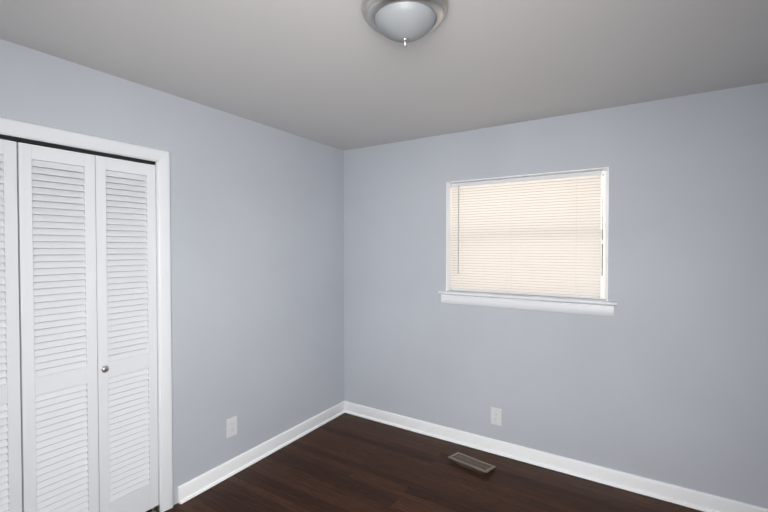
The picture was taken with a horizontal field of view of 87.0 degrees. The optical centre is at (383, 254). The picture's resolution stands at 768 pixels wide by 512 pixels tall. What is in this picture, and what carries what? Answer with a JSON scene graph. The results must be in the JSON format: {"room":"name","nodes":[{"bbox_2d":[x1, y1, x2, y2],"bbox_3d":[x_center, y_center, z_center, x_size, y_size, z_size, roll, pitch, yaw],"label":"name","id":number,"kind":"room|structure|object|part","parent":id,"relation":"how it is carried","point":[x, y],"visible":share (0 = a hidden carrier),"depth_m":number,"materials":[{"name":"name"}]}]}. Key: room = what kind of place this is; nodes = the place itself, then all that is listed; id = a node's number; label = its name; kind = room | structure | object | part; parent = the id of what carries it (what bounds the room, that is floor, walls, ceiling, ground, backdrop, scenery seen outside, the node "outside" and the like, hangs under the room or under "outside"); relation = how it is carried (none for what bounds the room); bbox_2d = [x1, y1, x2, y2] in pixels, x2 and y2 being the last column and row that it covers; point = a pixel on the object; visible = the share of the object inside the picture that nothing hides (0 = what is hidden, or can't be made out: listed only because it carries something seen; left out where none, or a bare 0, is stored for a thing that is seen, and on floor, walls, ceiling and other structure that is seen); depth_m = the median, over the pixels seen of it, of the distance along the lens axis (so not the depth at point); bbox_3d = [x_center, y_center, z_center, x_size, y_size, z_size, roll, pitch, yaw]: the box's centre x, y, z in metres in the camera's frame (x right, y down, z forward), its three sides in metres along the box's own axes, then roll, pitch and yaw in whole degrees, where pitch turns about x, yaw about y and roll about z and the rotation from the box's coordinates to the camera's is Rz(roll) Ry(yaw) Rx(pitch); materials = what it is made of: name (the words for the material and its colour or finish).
{"room":"empty bedroom","nodes":[
{"label":"empty bedroom","id":0,"kind":"room"},
{"bbox_2d":[0,166,144,219],"bbox_3d":[-1.900,0.272,2.746,0.160,2.440,3.400,1,1,32],"label":"wall","id":1,"kind":"structure","parent":0,"point":[81,185],"depth_m":2.53,"materials":[{"name":"grey paint"}]},
{"bbox_2d":[0,39,343,504],"bbox_3d":[-1.332,0.278,2.386,0.115,2.440,3.400,1,1,32],"label":"wall","id":2,"kind":"structure","parent":0,"point":[257,263],"depth_m":2.74,"materials":[{"name":"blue paint"}]},
{"bbox_2d":[0,139,21,511],"bbox_3d":[-1.714,0.484,1.692,0.028,1.968,0.300,0,1,25],"label":"closet door","id":3,"kind":"structure","parent":2,"relation":"in","point":[10,458],"depth_m":1.79,"materials":[{"name":"white paint"}]},
{"bbox_2d":[17,142,98,511],"bbox_3d":[-1.566,0.479,1.962,0.028,1.968,0.300,1,1,32],"label":"closet door","id":4,"kind":"structure","parent":2,"relation":"in","point":[58,354],"depth_m":1.95,"materials":[{"name":"white paint"}]},
{"bbox_2d":[0,134,155,164],"bbox_3d":[-1.655,-0.514,1.820,0.050,0.016,1.216,1,1,32],"label":"door track","id":5,"kind":"object","parent":2,"relation":"attached to","point":[33,142],"visible":0.78,"depth_m":1.98,"materials":[{"name":"black metal"}]},
{"bbox_2d":[0,117,172,511],"bbox_3d":[-1.674,0.482,1.849,0.115,2.050,1.260,1,1,32],"label":"door frame","id":6,"kind":"structure","parent":2,"relation":"attached to","point":[158,352],"depth_m":2.33,"materials":[{"name":"white paint"}]},
{"bbox_2d":[95,155,157,511],"bbox_3d":[-1.403,0.475,2.218,0.028,1.968,0.300,1,1,32],"label":"closet door","id":7,"kind":"structure","parent":2,"relation":"in","point":[127,355],"depth_m":2.21,"materials":[{"name":"white paint"}]},
{"bbox_2d":[101,366,108,371],"bbox_3d":[-1.447,0.593,2.097,0.030,0.033,0.033,1,1,32],"label":"door knob","id":8,"kind":"object","parent":7,"relation":"attached to","point":[104,368],"visible":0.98,"depth_m":2.09,"materials":[{"name":"silver metal"}]},
{"bbox_2d":[227,416,236,437],"bbox_3d":[-1.034,1.175,2.758,0.008,0.127,0.080,1,1,32],"label":"outlet","id":9,"kind":"object","parent":2,"relation":"attached to","point":[232,426],"visible":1,"depth_m":2.75,"materials":[{"name":"white plastic"}]},
{"bbox_2d":[178,401,345,503],"bbox_3d":[-0.807,1.437,3.101,0.030,0.097,1.584,1,1,32],"label":"baseboard","id":10,"kind":"structure","parent":2,"relation":"attached to","point":[192,488],"depth_m":2.89,"materials":[{"name":"white paint"}]},
{"bbox_2d":[0,0,767,150],"bbox_3d":[-0.206,-0.980,1.652,4.170,0.100,3.720,1,1,32],"label":"ceiling","id":11,"kind":"structure","parent":0,"point":[343,75],"depth_m":1.90,"materials":[{"name":"grey paint"}]},
{"bbox_2d":[362,0,448,46],"bbox_3d":[0.079,-0.851,1.515,0.321,0.152,0.321,1,1,32],"label":"flush-mount ceiling light","id":12,"kind":"object","parent":11,"relation":"attached to","point":[404,22],"visible":1,"depth_m":1.46,"materials":[{"name":"silver metal"}]},
{"bbox_2d":[146,413,703,511],"bbox_3d":[-0.206,1.560,1.696,4.170,0.100,3.720,1,1,32],"label":"floor","id":13,"kind":"structure","parent":0,"point":[345,462],"depth_m":2.64,"materials":[{"name":"brown wood"}]},
{"bbox_2d":[150,505,159,511],"bbox_3d":[-1.343,1.478,2.333,0.046,0.042,0.074,1,1,32],"label":"pivot bracket","id":14,"kind":"object","parent":13,"relation":"on","point":[157,508],"visible":0.81,"depth_m":2.35,"materials":[{"name":"silver metal"}]},
{"bbox_2d":[448,452,495,472],"bbox_3d":[0.619,1.470,2.867,0.305,0.010,0.140,1,-5,41],"label":"floor vent","id":15,"kind":"object","parent":13,"relation":"in","point":[477,464],"visible":1,"depth_m":2.86,"materials":[{"name":"brown metal"}]},
{"bbox_2d":[452,455,490,473],"bbox_3d":[0.618,1.486,2.866,0.254,0.030,0.102,1,-5,41],"label":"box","id":16,"kind":"object","parent":15,"relation":"attached to","point":[471,468],"visible":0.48,"depth_m":2.83,"materials":[{"name":"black metal"}]},
{"bbox_2d":[344,82,767,508],"bbox_3d":[0.746,0.264,3.178,4.170,2.440,0.160,1,1,32],"label":"wall","id":17,"kind":"structure","parent":0,"point":[661,375],"depth_m":2.61,"materials":[{"name":"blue paint"}]},
{"bbox_2d":[491,407,501,425],"bbox_3d":[0.840,1.215,3.035,0.080,0.127,0.008,1,1,32],"label":"outlet","id":18,"kind":"object","parent":17,"relation":"attached to","point":[496,416],"visible":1,"depth_m":3.03,"materials":[{"name":"white plastic"}]},
{"bbox_2d":[438,290,616,305],"bbox_3d":[0.996,0.310,2.971,1.245,0.025,0.142,1,1,32],"label":"stool","id":19,"kind":"object","parent":17,"relation":"attached to","point":[542,298],"visible":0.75,"depth_m":2.88,"materials":[{"name":"white paint"}]},
{"bbox_2d":[441,167,613,316],"bbox_3d":[1.013,-0.089,2.990,1.205,0.967,0.171,1,1,32],"label":"window","id":20,"kind":"structure","parent":17,"relation":"in","point":[588,309],"depth_m":2.84,"materials":[{"name":"white paint"}]},
{"bbox_2d":[451,170,601,298],"bbox_3d":[0.995,-0.135,2.992,1.078,0.860,0.044,1,1,32],"label":"window blind","id":21,"kind":"object","parent":20,"relation":"attached to","point":[568,175],"depth_m":2.97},
{"bbox_3d":[0.595,-0.194,3.227,0.013,0.701,0.016,1,1,32],"label":"window blind handle","id":22,"kind":"part","parent":21,"relation":"part of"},
{"bbox_2d":[601,176,603,228],"bbox_3d":[1.053,-0.139,3.053,1.065,0.800,0.004,1,1,32],"label":"window panel","id":23,"kind":"object","parent":20,"relation":"attached to","point":[602,184],"depth_m":2.77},
{"bbox_2d":[346,401,767,511],"bbox_3d":[0.948,1.440,2.957,3.150,0.097,0.030,1,1,32],"label":"baseboard","id":24,"kind":"structure","parent":17,"relation":"attached to","point":[660,490],"depth_m":2.76,"materials":[{"name":"white paint"}]}
]}

